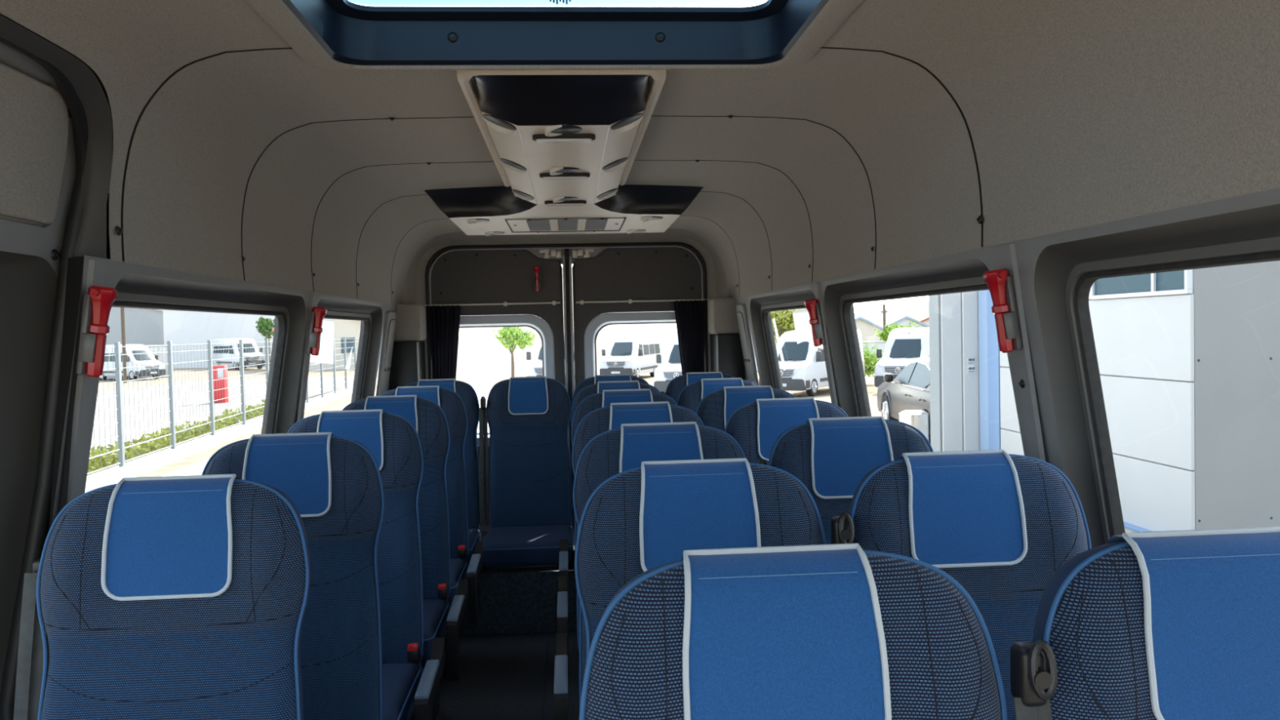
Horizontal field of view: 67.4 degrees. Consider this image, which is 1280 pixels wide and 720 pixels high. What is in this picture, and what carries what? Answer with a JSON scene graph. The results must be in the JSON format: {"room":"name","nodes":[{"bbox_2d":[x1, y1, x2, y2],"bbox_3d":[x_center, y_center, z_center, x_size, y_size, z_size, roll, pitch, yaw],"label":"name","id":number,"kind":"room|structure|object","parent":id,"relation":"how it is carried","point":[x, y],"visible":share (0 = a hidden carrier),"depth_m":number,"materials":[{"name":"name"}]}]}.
{"room":"vehicle interior","nodes":[
{"label":"vehicle interior","id":0,"kind":"room"},
{"bbox_2d":[46,193,426,536],"bbox_3d":[-1.245,0.464,3.593,0.380,1.747,3.720,-1,2,-4],"label":"window frame","id":1,"kind":"structure","parent":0,"point":[402,353],"depth_m":3.35,"materials":[{"name":"grey plastic"}]},
{"bbox_2d":[0,13,112,719],"bbox_3d":[-1.063,0.480,0.968,0.370,2.030,2.060,-1,2,-4],"label":"door","id":2,"kind":"structure","parent":1,"relation":"in","point":[56,120],"depth_m":1.84,"materials":[{"name":"grey plastic"}]},
{"bbox_2d":[75,285,117,377],"bbox_3d":[-1.041,-0.055,1.845,0.069,0.176,0.068,-1,2,-4],"label":"hammer","id":3,"kind":"object","parent":1,"relation":"attached to","point":[98,302],"visible":1,"depth_m":1.83,"materials":[{"name":"red plastic"}]},
{"bbox_2d":[306,306,327,355],"bbox_3d":[-1.160,-0.104,3.452,0.069,0.176,0.068,-1,2,-4],"label":"hammer","id":4,"kind":"object","parent":1,"relation":"attached to","point":[317,314],"visible":1,"depth_m":3.43,"materials":[{"name":"red plastic"}]},
{"bbox_3d":[-1.355,0.163,4.173,0.112,0.678,1.170,-1,2,-4],"label":"window","id":5,"kind":"structure","parent":1,"relation":"in","visible":0},
{"bbox_2d":[309,320,333,364],"bbox_3d":[-1.292,-0.069,3.900,0.025,0.185,0.470,-1,2,-4],"label":"paper sheet","id":6,"kind":"object","parent":5,"relation":"attached to","point":[326,355],"visible":0.6,"depth_m":3.97,"materials":[{"name":"white paper"}]},
{"bbox_2d":[412,631,579,719],"bbox_3d":[-0.156,1.373,2.587,2.200,0.063,6.100,-1,2,-4],"label":"floor","id":7,"kind":"structure","parent":0,"point":[503,677],"depth_m":3.92,"materials":[{"name":"plastic"}]},
{"bbox_2d":[13,474,311,719],"bbox_3d":[-0.740,0.799,1.397,0.541,1.187,0.628,-1,2,-4],"label":"passenger seat","id":8,"kind":"object","parent":7,"relation":"on","point":[162,597],"visible":1,"depth_m":1.59,"materials":[{"name":"fabric"}]},
{"bbox_2d":[201,431,384,719],"bbox_3d":[-0.798,0.779,2.089,0.541,1.187,0.628,-1,2,-4],"label":"passenger seat","id":9,"kind":"object","parent":7,"relation":"on","point":[335,484],"visible":0.59,"depth_m":2.28,"materials":[{"name":"blue fabric"}]},
{"bbox_2d":[287,408,444,719],"bbox_3d":[-0.859,0.759,2.786,0.541,1.187,0.628,-1,2,-4],"label":"passenger seat","id":10,"kind":"object","parent":7,"relation":"on","point":[393,440],"visible":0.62,"depth_m":2.95,"materials":[{"name":"blue fabric"}]},
{"bbox_2d":[382,662,422,719],"bbox_3d":[-0.866,0.983,2.724,0.430,0.113,0.490,-1,2,-4],"label":"cushion","id":11,"kind":"object","parent":10,"relation":"on","point":[401,681],"depth_m":2.74,"materials":[{"name":"blue fabric"}]},
{"bbox_2d":[342,395,468,719],"bbox_3d":[-0.913,0.739,3.478,0.541,1.187,0.628,-1,2,-4],"label":"passenger seat","id":12,"kind":"object","parent":7,"relation":"on","point":[428,419],"visible":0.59,"depth_m":3.64,"materials":[{"name":"blue fabric"}]},
{"bbox_2d":[420,599,449,664],"bbox_3d":[-0.919,0.963,3.417,0.430,0.113,0.490,-1,2,-4],"label":"cushion","id":13,"kind":"object","parent":12,"relation":"on","point":[435,611],"depth_m":3.39,"materials":[{"name":"blue fabric"}]},
{"bbox_2d":[378,385,483,676],"bbox_3d":[-0.961,0.720,4.127,0.541,1.187,0.628,-1,2,-4],"label":"passenger seat","id":14,"kind":"object","parent":7,"relation":"on","point":[452,405],"visible":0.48,"depth_m":4.29,"materials":[{"name":"blue fabric"}]},
{"bbox_2d":[448,558,467,608],"bbox_3d":[-0.967,0.944,4.065,0.430,0.113,0.490,-1,2,-4],"label":"cushion","id":15,"kind":"object","parent":14,"relation":"on","point":[459,566],"depth_m":4.05,"materials":[{"name":"blue fabric"}]},
{"bbox_2d":[559,380,660,619],"bbox_3d":[-0.101,0.699,4.179,0.513,1.187,0.636,-1,2,-4],"label":"passenger seat","id":16,"kind":"object","parent":7,"relation":"on","point":[587,391],"visible":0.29,"depth_m":4.39,"materials":[{"name":"blue fabric"}]},
{"bbox_2d":[556,388,677,675],"bbox_3d":[-0.053,0.718,3.531,0.513,1.187,0.636,-1,2,-4],"label":"passenger seat","id":17,"kind":"object","parent":7,"relation":"on","point":[592,402],"visible":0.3,"depth_m":3.74,"materials":[{"name":"blue fabric"}]},
{"bbox_2d":[553,401,703,719],"bbox_3d":[-0.001,0.738,2.839,0.513,1.187,0.636,-1,2,-4],"label":"passenger seat","id":18,"kind":"object","parent":7,"relation":"on","point":[597,421],"visible":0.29,"depth_m":3.04,"materials":[{"name":"blue fabric"}]},
{"bbox_2d":[573,422,745,706],"bbox_3d":[0.051,0.758,2.141,0.513,1.187,0.636,-1,2,-4],"label":"passenger seat","id":19,"kind":"object","parent":7,"relation":"on","point":[611,452],"visible":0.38,"depth_m":2.35,"materials":[{"name":"blue fabric"}]},
{"bbox_2d":[574,457,826,662],"bbox_3d":[0.102,0.778,1.448,0.513,1.187,0.636,-1,2,-4],"label":"passenger seat","id":20,"kind":"object","parent":7,"relation":"on","point":[637,521],"visible":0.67,"depth_m":1.65,"materials":[{"name":"blue fabric"}]},
{"bbox_2d":[676,377,759,413],"bbox_3d":[0.393,0.686,4.216,0.481,1.187,0.628,-1,2,-4],"label":"passenger seat","id":21,"kind":"object","parent":7,"relation":"on","point":[691,395],"visible":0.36,"depth_m":4.43,"materials":[{"name":"fabric"}]},
{"bbox_2d":[695,385,794,431],"bbox_3d":[0.441,0.705,3.568,0.481,1.187,0.628,-1,2,-4],"label":"passenger seat","id":22,"kind":"object","parent":7,"relation":"on","point":[714,410],"visible":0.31,"depth_m":3.78,"materials":[{"name":"fabric"}]},
{"bbox_2d":[724,397,848,462],"bbox_3d":[0.493,0.725,2.875,0.481,1.187,0.628,-1,2,-4],"label":"passenger seat","id":23,"kind":"object","parent":7,"relation":"on","point":[756,426],"visible":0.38,"depth_m":3.08,"materials":[{"name":"fabric"}]},
{"bbox_2d":[578,542,1007,719],"bbox_3d":[0.153,0.798,0.760,0.513,1.187,0.636,-1,2,-4],"label":"passenger seat","id":24,"kind":"object","parent":7,"relation":"on","point":[834,631],"visible":1,"depth_m":0.97,"materials":[{"name":"fabric"}]},
{"bbox_2d":[755,416,933,544],"bbox_3d":[0.544,0.746,2.177,0.481,1.187,0.628,-1,2,-4],"label":"passenger seat","id":25,"kind":"object","parent":7,"relation":"on","point":[830,456],"visible":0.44,"depth_m":2.38,"materials":[{"name":"fabric"}]},
{"bbox_2d":[831,449,1091,719],"bbox_3d":[0.596,0.766,1.485,0.481,1.187,0.628,-1,2,-4],"label":"passenger seat","id":26,"kind":"object","parent":7,"relation":"on","point":[1000,523],"visible":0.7,"depth_m":1.69,"materials":[{"name":"fabric"}]},
{"bbox_2d":[1009,526,1279,719],"bbox_3d":[0.647,0.786,0.797,0.481,1.187,0.628,-1,2,-4],"label":"passenger seat","id":27,"kind":"object","parent":7,"relation":"on","point":[1184,624],"visible":1,"depth_m":1.00,"materials":[{"name":"fabric"}]},
{"bbox_2d":[378,228,755,379],"bbox_3d":[-0.404,0.253,5.580,2.280,2.168,0.330,-1,2,-4],"label":"door frame","id":28,"kind":"structure","parent":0,"point":[417,290],"depth_m":5.51,"materials":[{"name":"plastic"}]},
{"bbox_2d":[430,248,573,531],"bbox_3d":[-0.806,0.197,5.603,0.795,1.698,0.088,-1,2,-3],"label":"door","id":29,"kind":"structure","parent":28,"relation":"in","point":[477,276],"depth_m":5.56,"materials":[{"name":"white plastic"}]},
{"bbox_2d":[424,300,559,306],"bbox_3d":[-0.848,-0.322,5.530,0.775,0.024,0.045,-1,2,-4],"label":"curtain rod","id":30,"kind":"object","parent":29,"relation":"attached to","point":[505,304],"visible":0.98,"depth_m":5.51,"materials":[{"name":"silver metal"}]},
{"bbox_2d":[427,305,461,379],"bbox_3d":[-1.110,0.088,5.503,0.188,0.800,0.027,-1,2,-4],"label":"curtain","id":31,"kind":"object","parent":30,"relation":"hanging from","point":[444,321],"visible":0.52,"depth_m":5.50,"materials":[{"name":"grey fabric"}]},
{"bbox_2d":[532,266,541,292],"bbox_3d":[-0.594,-0.467,5.535,0.048,0.148,0.047,-1,2,-4],"label":"hammer","id":32,"kind":"object","parent":29,"relation":"attached to","point":[536,268],"visible":1,"depth_m":5.53,"materials":[{"name":"red plastic"}]},
{"bbox_2d":[459,528,577,635],"bbox_3d":[-0.341,1.124,5.026,1.960,0.300,0.995,-1,2,-4],"label":"floor","id":33,"kind":"structure","parent":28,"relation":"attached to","point":[516,601],"depth_m":4.53,"materials":[{"name":"carpet"}]},
{"bbox_2d":[403,378,480,567],"bbox_3d":[-1.034,0.553,4.778,0.444,0.891,0.628,-1,2,-4],"label":"passenger seat","id":34,"kind":"object","parent":33,"relation":"on","point":[466,392],"visible":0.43,"depth_m":4.97,"materials":[{"name":"fabric"}]},
{"bbox_2d":[466,528,480,567],"bbox_3d":[-1.021,0.925,4.723,0.430,0.113,0.490,-1,2,-4],"label":"cushion","id":35,"kind":"object","parent":34,"relation":"on","point":[474,535],"depth_m":4.70,"materials":[{"name":"blue fabric"}]},
{"bbox_2d":[479,376,573,570],"bbox_3d":[-0.579,0.542,4.812,0.481,0.891,0.628,-1,2,-4],"label":"passenger seat","id":36,"kind":"object","parent":33,"relation":"on","point":[526,477],"visible":1,"depth_m":4.96,"materials":[{"name":"fabric"}]},
{"bbox_2d":[482,524,573,567],"bbox_3d":[-0.547,0.913,4.757,0.430,0.113,0.490,-1,2,-4],"label":"cushion","id":37,"kind":"object","parent":36,"relation":"on","point":[504,545],"depth_m":4.54,"materials":[{"name":"blue fabric"}]},
{"bbox_2d":[571,373,648,410],"bbox_3d":[-0.116,0.530,4.846,0.444,0.891,0.628,-1,2,-4],"label":"passenger seat","id":38,"kind":"object","parent":33,"relation":"on","point":[597,378],"visible":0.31,"depth_m":5.07,"materials":[{"name":"fabric"}]},
{"bbox_2d":[660,371,735,403],"bbox_3d":[0.353,0.518,4.880,0.481,0.891,0.628,-1,2,-4],"label":"passenger seat","id":39,"kind":"object","parent":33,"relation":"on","point":[676,385],"visible":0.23,"depth_m":5.10,"materials":[{"name":"fabric"}]},
{"bbox_2d":[566,245,702,528],"bbox_3d":[-0.012,0.177,5.658,0.794,1.698,0.089,-1,2,-4],"label":"door","id":40,"kind":"structure","parent":28,"relation":"in","point":[635,273],"depth_m":5.61,"materials":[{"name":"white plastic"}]},
{"bbox_2d":[575,298,708,304],"bbox_3d":[0.015,-0.343,5.593,0.775,0.024,0.045,-1,2,-4],"label":"curtain rod","id":41,"kind":"object","parent":40,"relation":"attached to","point":[629,301],"visible":1,"depth_m":5.57,"materials":[{"name":"silver metal"}]},
{"bbox_2d":[673,300,705,374],"bbox_3d":[0.298,0.052,5.606,0.188,0.800,0.027,-1,2,-4],"label":"curtain","id":42,"kind":"object","parent":41,"relation":"hanging from","point":[690,316],"visible":0.48,"depth_m":5.60,"materials":[{"name":"grey fabric"}]},
{"bbox_2d":[0,0,1279,305],"bbox_3d":[-0.174,-0.480,2.205,2.060,0.505,7.050,-1,2,-4],"label":"ceiling","id":43,"kind":"structure","parent":0,"point":[918,130],"depth_m":2.13,"materials":[{"name":"plastic"}]},
{"bbox_2d":[245,0,862,70],"bbox_3d":[-0.132,-0.661,1.575,1.050,0.118,0.958,-1,2,-4],"label":"roof hatch","id":44,"kind":"structure","parent":43,"relation":"attached to","point":[329,34],"depth_m":1.99,"materials":[{"name":"plastic"}]},
{"bbox_2d":[457,69,666,206],"bbox_3d":[-0.226,-0.608,2.868,0.460,0.105,1.603,-1,2,-4],"label":"console","id":45,"kind":"object","parent":43,"relation":"attached to","point":[556,137],"visible":0.99,"depth_m":2.32,"materials":[{"name":"plastic"}]},
{"bbox_2d":[482,113,516,133],"bbox_3d":[-0.336,-0.568,2.296,0.080,0.040,0.085,-1,2,-4],"label":"air vent","id":46,"kind":"object","parent":45,"relation":"attached to","point":[502,122],"depth_m":2.28,"materials":[{"name":"white plastic"}]},
{"bbox_2d":[499,158,526,173],"bbox_3d":[-0.379,-0.584,2.874,0.080,0.040,0.085,-1,2,-4],"label":"air vent","id":47,"kind":"object","parent":45,"relation":"attached to","point":[515,166],"depth_m":2.88,"materials":[{"name":"white plastic"}]},
{"bbox_2d":[511,189,534,200],"bbox_3d":[-0.425,-0.602,3.493,0.080,0.040,0.085,-1,2,-4],"label":"air vent","id":48,"kind":"object","parent":45,"relation":"attached to","point":[525,196],"depth_m":3.50,"materials":[{"name":"white plastic"}]},
{"bbox_2d":[532,133,595,143],"bbox_3d":[-0.189,-0.550,2.388,0.156,0.016,0.050,-1,2,-4],"label":"light","id":49,"kind":"object","parent":45,"relation":"attached to","point":[540,138],"depth_m":2.37,"materials":[{"name":"white plastic"}]},
{"bbox_2d":[545,124,582,136],"bbox_3d":[-0.184,-0.549,2.308,0.089,0.017,0.089,-1,2,-4],"label":"air vent","id":50,"kind":"object","parent":45,"relation":"attached to","point":[551,130],"depth_m":2.30,"materials":[{"name":"black plastic"}]},
{"bbox_2d":[549,167,579,175],"bbox_3d":[-0.227,-0.566,2.886,0.089,0.017,0.089,-1,2,-4],"label":"air vent","id":51,"kind":"object","parent":45,"relation":"attached to","point":[553,171],"depth_m":2.89,"materials":[{"name":"black plastic"}]},
{"bbox_2d":[539,172,590,180],"bbox_3d":[-0.232,-0.567,2.966,0.156,0.016,0.050,-1,2,-4],"label":"light","id":52,"kind":"object","parent":45,"relation":"attached to","point":[545,175],"depth_m":2.95,"materials":[{"name":"white"}]},
{"bbox_2d":[544,200,586,206],"bbox_3d":[-0.278,-0.585,3.584,0.156,0.016,0.050,-1,2,-4],"label":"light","id":53,"kind":"object","parent":45,"relation":"attached to","point":[548,202],"depth_m":3.57,"materials":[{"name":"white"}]},
{"bbox_2d":[553,196,577,203],"bbox_3d":[-0.272,-0.584,3.504,0.089,0.017,0.089,-1,2,-4],"label":"air vent","id":54,"kind":"object","parent":45,"relation":"attached to","point":[556,199],"depth_m":3.52,"materials":[{"name":"black"}]},
{"bbox_2d":[596,187,617,199],"bbox_3d":[-0.120,-0.610,3.515,0.080,0.040,0.085,-1,2,-4],"label":"air vent","id":55,"kind":"object","parent":45,"relation":"attached to","point":[610,193],"depth_m":3.52,"materials":[{"name":"white plastic"}]},
{"bbox_2d":[602,157,628,172],"bbox_3d":[-0.074,-0.592,2.897,0.080,0.040,0.085,-1,2,-4],"label":"air vent","id":56,"kind":"object","parent":45,"relation":"attached to","point":[616,164],"depth_m":2.90,"materials":[{"name":"white plastic"}]},
{"bbox_2d":[610,112,643,132],"bbox_3d":[-0.032,-0.575,2.319,0.080,0.040,0.085,-1,2,-4],"label":"air vent","id":57,"kind":"object","parent":45,"relation":"attached to","point":[620,122],"depth_m":2.30,"materials":[{"name":"white plastic"}]},
{"bbox_2d":[424,184,703,235],"bbox_3d":[-0.324,-0.639,4.196,1.120,0.123,1.050,-1,2,-4],"label":"air conditioner","id":58,"kind":"object","parent":43,"relation":"attached to","point":[476,211],"visible":0.98,"depth_m":3.89,"materials":[{"name":"plastic"}]},
{"bbox_2d":[467,218,489,224],"bbox_3d":[-0.667,-0.571,3.967,0.091,0.017,0.091,-1,2,-4],"label":"air vent","id":59,"kind":"object","parent":58,"relation":"attached to","point":[470,221],"depth_m":3.95,"materials":[{"name":"white plastic"}]},
{"bbox_2d":[448,204,680,235],"bbox_3d":[-0.324,-0.644,4.191,1.053,0.112,1.040,-1,2,-4],"label":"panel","id":60,"kind":"object","parent":58,"relation":"attached to","point":[472,219],"depth_m":3.97,"materials":[{"name":"plastic"}]},
{"bbox_2d":[626,229,646,234],"bbox_3d":[-0.016,-0.603,4.516,0.091,0.017,0.091,-1,2,-4],"label":"air vent","id":61,"kind":"object","parent":58,"relation":"attached to","point":[628,231],"depth_m":4.49,"materials":[{"name":"white plastic"}]},
{"bbox_2d":[641,216,662,222],"bbox_3d":[0.051,-0.589,4.019,0.091,0.017,0.091,-1,2,-4],"label":"air vent","id":62,"kind":"object","parent":58,"relation":"attached to","point":[643,218],"depth_m":3.99,"materials":[{"name":"white plastic"}]},
{"bbox_2d":[707,187,1279,548],"bbox_3d":[0.786,0.438,2.965,0.380,1.747,5.270,-1,2,-4],"label":"window frame","id":63,"kind":"structure","parent":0,"point":[1055,376],"depth_m":1.93,"materials":[{"name":"grey plastic"}]},
{"bbox_2d":[804,298,825,346],"bbox_3d":[0.642,-0.137,3.540,0.069,0.176,0.068,-1,2,-4],"label":"hammer","id":64,"kind":"object","parent":63,"relation":"attached to","point":[812,306],"visible":1,"depth_m":3.52,"materials":[{"name":"red plastic"}]},
{"bbox_2d":[982,268,1022,352],"bbox_3d":[0.754,-0.103,2.004,0.069,0.176,0.068,-1,2,-4],"label":"hammer","id":65,"kind":"object","parent":63,"relation":"attached to","point":[999,282],"visible":1,"depth_m":1.99,"materials":[{"name":"red plastic"}]},
{"bbox_3d":[0.742,0.112,4.277,0.112,0.678,1.210,-1,2,-4],"label":"window","id":66,"kind":"structure","parent":63,"relation":"in","visible":0},
{"bbox_2d":[772,318,786,370],"bbox_3d":[0.672,-0.075,4.628,0.022,0.255,0.133,-2,2,-27],"label":"paper sheet","id":67,"kind":"object","parent":66,"relation":"attached to","point":[773,319],"visible":1,"depth_m":4.63,"materials":[{"name":"white paper"}]},
{"bbox_2d":[792,309,822,348],"bbox_3d":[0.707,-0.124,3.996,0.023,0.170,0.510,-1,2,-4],"label":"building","id":68,"kind":"structure","parent":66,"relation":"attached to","point":[801,317],"depth_m":4.10,"materials":[{"name":"white paint"}]},
{"label":"outside","id":69,"kind":"structure","parent":0,"visible":0},
{"bbox_2d":[89,331,1127,533],"bbox_3d":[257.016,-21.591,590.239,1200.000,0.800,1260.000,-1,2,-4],"label":"ground","id":70,"kind":"structure","parent":69,"point":[483,360],"depth_m":54.36,"materials":[{"name":"grey concrete"}]},
{"bbox_2d":[120,307,127,382],"bbox_3d":[-25.684,-1.322,48.215,0.693,4.934,0.180,-1,2,-4],"label":"pole","id":71,"kind":"object","parent":70,"relation":"on","point":[122,316],"visible":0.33,"depth_m":48.15,"materials":[{"name":"grey metal"}]},
{"bbox_2d":[99,344,165,380],"bbox_3d":[-27.975,0.108,52.099,4.386,1.901,1.920,-1,2,24],"label":"van","id":72,"kind":"object","parent":70,"relation":"on","point":[150,360],"visible":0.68,"depth_m":51.39,"materials":[{"name":"grey paint"}]},
{"bbox_2d":[106,306,164,345],"bbox_3d":[-48.336,-2.649,85.423,17.600,6.320,18.600,-2,2,-16],"label":"barn","id":73,"kind":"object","parent":70,"relation":"on","point":[144,326],"visible":0.05,"depth_m":78.20,"materials":[{"name":"grey metal"}]},
{"bbox_2d":[106,345,173,378],"bbox_3d":[-29.549,0.136,54.140,6.100,1.830,0.420,-1,2,-4],"label":"wall","id":74,"kind":"structure","parent":70,"relation":"on","point":[162,358],"depth_m":54.16,"materials":[{"name":"grey paint"}]},
{"bbox_2d":[87,399,265,475],"bbox_3d":[-8.994,1.490,18.883,0.858,0.617,19.441,-2,2,-7],"label":"hedge","id":75,"kind":"object","parent":70,"relation":"on","point":[159,443],"visible":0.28,"depth_m":17.31,"materials":[{"name":"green plant"}]},
{"bbox_2d":[162,309,275,368],"bbox_3d":[-31.799,-2.351,79.833,9.200,5.320,16.600,-1,2,-4],"label":"white hall","id":76,"kind":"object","parent":70,"relation":"on","point":[180,327],"visible":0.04,"depth_m":71.77,"materials":[{"name":"grey paint"}]},
{"bbox_2d":[84,337,378,493],"bbox_3d":[-9.399,0.427,26.326,0.200,2.050,35.230,-2,2,-8],"label":"mesh fence","id":77,"kind":"object","parent":70,"relation":"on","point":[140,466],"visible":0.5,"depth_m":16.99,"materials":[{"name":"metal"}]},
{"bbox_2d":[212,337,265,369],"bbox_3d":[-27.670,-0.433,65.991,2.160,2.112,4.952,-3,2,-44],"label":"van","id":78,"kind":"object","parent":70,"relation":"on","point":[234,353],"visible":0.75,"depth_m":64.99,"materials":[{"name":"grey paint"}]},
{"bbox_2d":[254,316,274,364],"bbox_3d":[-26.352,-1.280,68.238,1.735,3.647,1.674,-1,2,-4],"label":"tree","id":79,"kind":"object","parent":70,"relation":"on","point":[264,324],"visible":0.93,"depth_m":67.85,"materials":[{"name":"green plant"}]},
{"bbox_2d":[271,318,360,370],"bbox_3d":[-20.977,-1.555,63.895,6.100,4.220,7.600,-2,2,-24],"label":"house","id":80,"kind":"structure","parent":70,"relation":"on","point":[348,329],"depth_m":61.01,"materials":[{"name":"beige"}]},
{"bbox_2d":[524,335,597,382],"bbox_3d":[-3.609,0.006,45.234,2.400,2.640,7.075,-1,2,8],"label":"van","id":81,"kind":"object","parent":70,"relation":"on","point":[534,368],"visible":0.12,"depth_m":42.70,"materials":[{"name":"white paint"}]},
{"bbox_2d":[600,333,662,377],"bbox_3d":[-0.433,-0.234,57.368,2.400,2.640,7.075,-1,2,16],"label":"van","id":82,"kind":"object","parent":70,"relation":"on","point":[633,354],"visible":0.81,"depth_m":55.43,"materials":[{"name":"white paint"}]},
{"bbox_2d":[606,360,625,367],"bbox_3d":[-1.333,0.246,54.164,1.128,0.361,0.591,-1,2,-4],"label":"grille","id":83,"kind":"object","parent":82,"relation":"attached to","point":[609,363],"depth_m":54.05,"materials":[{"name":"silver metal"}]},
{"bbox_2d":[653,333,682,394],"bbox_3d":[2.521,0.143,42.006,2.400,2.640,7.075,-1,2,18],"label":"van","id":84,"kind":"object","parent":70,"relation":"on","point":[670,367],"visible":0.33,"depth_m":39.51,"materials":[{"name":"white paint"}]},
{"bbox_2d":[662,371,682,379],"bbox_3d":[1.510,0.624,38.836,1.121,0.361,0.623,-1,2,-4],"label":"grille","id":85,"kind":"object","parent":84,"relation":"attached to","point":[666,375],"depth_m":38.81,"materials":[{"name":"silver metal"}]},
{"bbox_2d":[770,308,804,342],"bbox_3d":[8.405,-1.245,56.753,3.081,4.310,2.392,-1,2,-4],"label":"street tree","id":86,"kind":"object","parent":70,"relation":"on","point":[784,320],"visible":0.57,"depth_m":56.15,"materials":[{"name":"green plant"}]},
{"bbox_2d":[758,329,865,395],"bbox_3d":[7.443,0.040,40.922,2.400,2.640,7.075,0,2,33],"label":"van","id":87,"kind":"object","parent":70,"relation":"on","point":[805,362],"visible":0.51,"depth_m":38.62,"materials":[{"name":"white paint"}]},
{"bbox_2d":[779,368,795,377],"bbox_3d":[5.643,0.528,38.125,1.027,0.361,0.850,-1,2,-4],"label":"grille","id":88,"kind":"object","parent":87,"relation":"attached to","point":[788,373],"depth_m":37.86,"materials":[{"name":"silver metal"}]},
{"bbox_2d":[755,341,886,371],"bbox_3d":[17.384,-0.396,63.625,22.100,1.780,0.420,-1,2,-4],"label":"wall","id":89,"kind":"structure","parent":70,"relation":"on","point":[880,344],"depth_m":63.32,"materials":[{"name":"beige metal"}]},
{"bbox_2d":[854,316,883,341],"bbox_3d":[21.140,-2.506,97.799,4.800,3.720,8.600,-1,2,-4],"label":"house","id":90,"kind":"structure","parent":70,"relation":"on","point":[866,327],"depth_m":93.85,"materials":[{"name":"beige paint"}]},
{"bbox_2d":[862,342,883,377],"bbox_3d":[10.585,0.164,45.898,2.719,2.066,2.001,-1,2,-4],"label":"shrub","id":91,"kind":"object","parent":70,"relation":"on","point":[870,361],"visible":0.37,"depth_m":45.85,"materials":[{"name":"green plant"}]},
{"bbox_2d":[874,320,920,342],"bbox_3d":[13.835,-0.579,51.163,2.679,3.077,2.319,0,2,29],"label":"street tree","id":92,"kind":"object","parent":70,"relation":"on","point":[883,335],"visible":0.22,"depth_m":50.96,"materials":[{"name":"green plant"}]},
{"bbox_2d":[871,315,928,341],"bbox_3d":[26.926,-2.774,102.233,5.600,3.720,8.600,-1,2,-4],"label":"house","id":93,"kind":"structure","parent":70,"relation":"on","point":[900,320],"depth_m":98.31,"materials":[{"name":"grey paint"}]},
{"bbox_2d":[874,327,929,386],"bbox_3d":[12.025,-0.077,41.363,2.400,2.640,7.075,0,2,30],"label":"van","id":94,"kind":"object","parent":70,"relation":"on","point":[903,346],"visible":0.36,"depth_m":39.40,"materials":[{"name":"grey paint"}]},
{"bbox_2d":[884,365,906,374],"bbox_3d":[10.374,0.410,38.475,1.052,0.361,0.809,-1,2,-4],"label":"grille","id":95,"kind":"object","parent":94,"relation":"attached to","point":[894,370],"depth_m":38.46,"materials":[{"name":"silver metal"}]},
{"bbox_2d":[876,357,930,444],"bbox_3d":[5.676,0.674,17.294,2.200,1.470,4.600,-1,3,2],"label":"car","id":96,"kind":"object","parent":70,"relation":"on","point":[910,389],"visible":0.29,"depth_m":17.30,"materials":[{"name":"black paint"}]},
{"bbox_2d":[910,315,928,324],"bbox_3d":[34.715,-3.514,118.840,5.800,3.820,8.600,-1,2,-4],"label":"house","id":97,"kind":"structure","parent":70,"relation":"on","point":[925,319],"depth_m":115.41,"materials":[{"name":"beige paint"}]},
{"bbox_2d":[928,290,979,451],"bbox_3d":[4.155,-1.765,12.786,0.525,6.650,0.400,-1,2,-4],"label":"pylon sign","id":98,"kind":"object","parent":70,"relation":"on","point":[953,331],"depth_m":12.67,"materials":[{"name":"grey metal"}]},
{"bbox_2d":[967,357,974,373],"bbox_3d":[4.362,0.069,12.644,0.095,0.205,0.016,-1,2,-4],"label":"wall sign","id":99,"kind":"object","parent":98,"relation":"attached to","point":[971,368],"visible":1,"depth_m":12.64,"materials":[{"name":"grey paint"}]},
{"bbox_2d":[977,260,1279,533],"bbox_3d":[8.311,-2.001,10.908,7.730,7.050,4.766,-1,2,-4],"label":"workshop hall","id":100,"kind":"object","parent":70,"relation":"on","point":[1188,361],"visible":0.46,"depth_m":8.43,"materials":[{"name":"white metal"}]},
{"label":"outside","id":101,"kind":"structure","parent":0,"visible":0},
{"bbox_2d":[854,301,928,321],"bbox_3d":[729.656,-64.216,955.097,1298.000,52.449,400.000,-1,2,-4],"label":"sky","id":102,"kind":"structure","parent":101,"point":[922,308],"depth_m":971.29,"materials":[{"name":"white"}]},
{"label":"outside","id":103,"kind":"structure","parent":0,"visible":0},
{"bbox_2d":[163,384,493,475],"bbox_3d":[-2.637,1.734,24.884,10.700,0.800,38.100,-1,2,-4],"label":"concrete yard","id":104,"kind":"structure","parent":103,"point":[481,390],"depth_m":15.73,"materials":[{"name":"grey concrete"}]},
{"bbox_2d":[492,326,535,377],"bbox_3d":[-3.749,0.119,28.803,1.285,2.622,1.044,-1,2,-4],"label":"young tree","id":105,"kind":"object","parent":104,"relation":"on","point":[514,335],"visible":0.96,"depth_m":28.60,"materials":[{"name":"green plant"}]},
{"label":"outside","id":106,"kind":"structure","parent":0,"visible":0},
{"bbox_2d":[89,376,377,452],"bbox_3d":[-14.601,2.085,9.010,10.100,0.001,80.000,-1,2,-4],"label":"road","id":107,"kind":"structure","parent":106,"point":[236,400],"depth_m":30.65,"materials":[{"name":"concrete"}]},
{"bbox_2d":[212,364,228,403],"bbox_3d":[-13.629,0.781,31.106,0.440,1.200,0.375,-1,2,-4],"label":"cabinet","id":108,"kind":"object","parent":107,"relation":"on","point":[223,373],"visible":0.83,"depth_m":30.94,"materials":[{"name":"red metal"}]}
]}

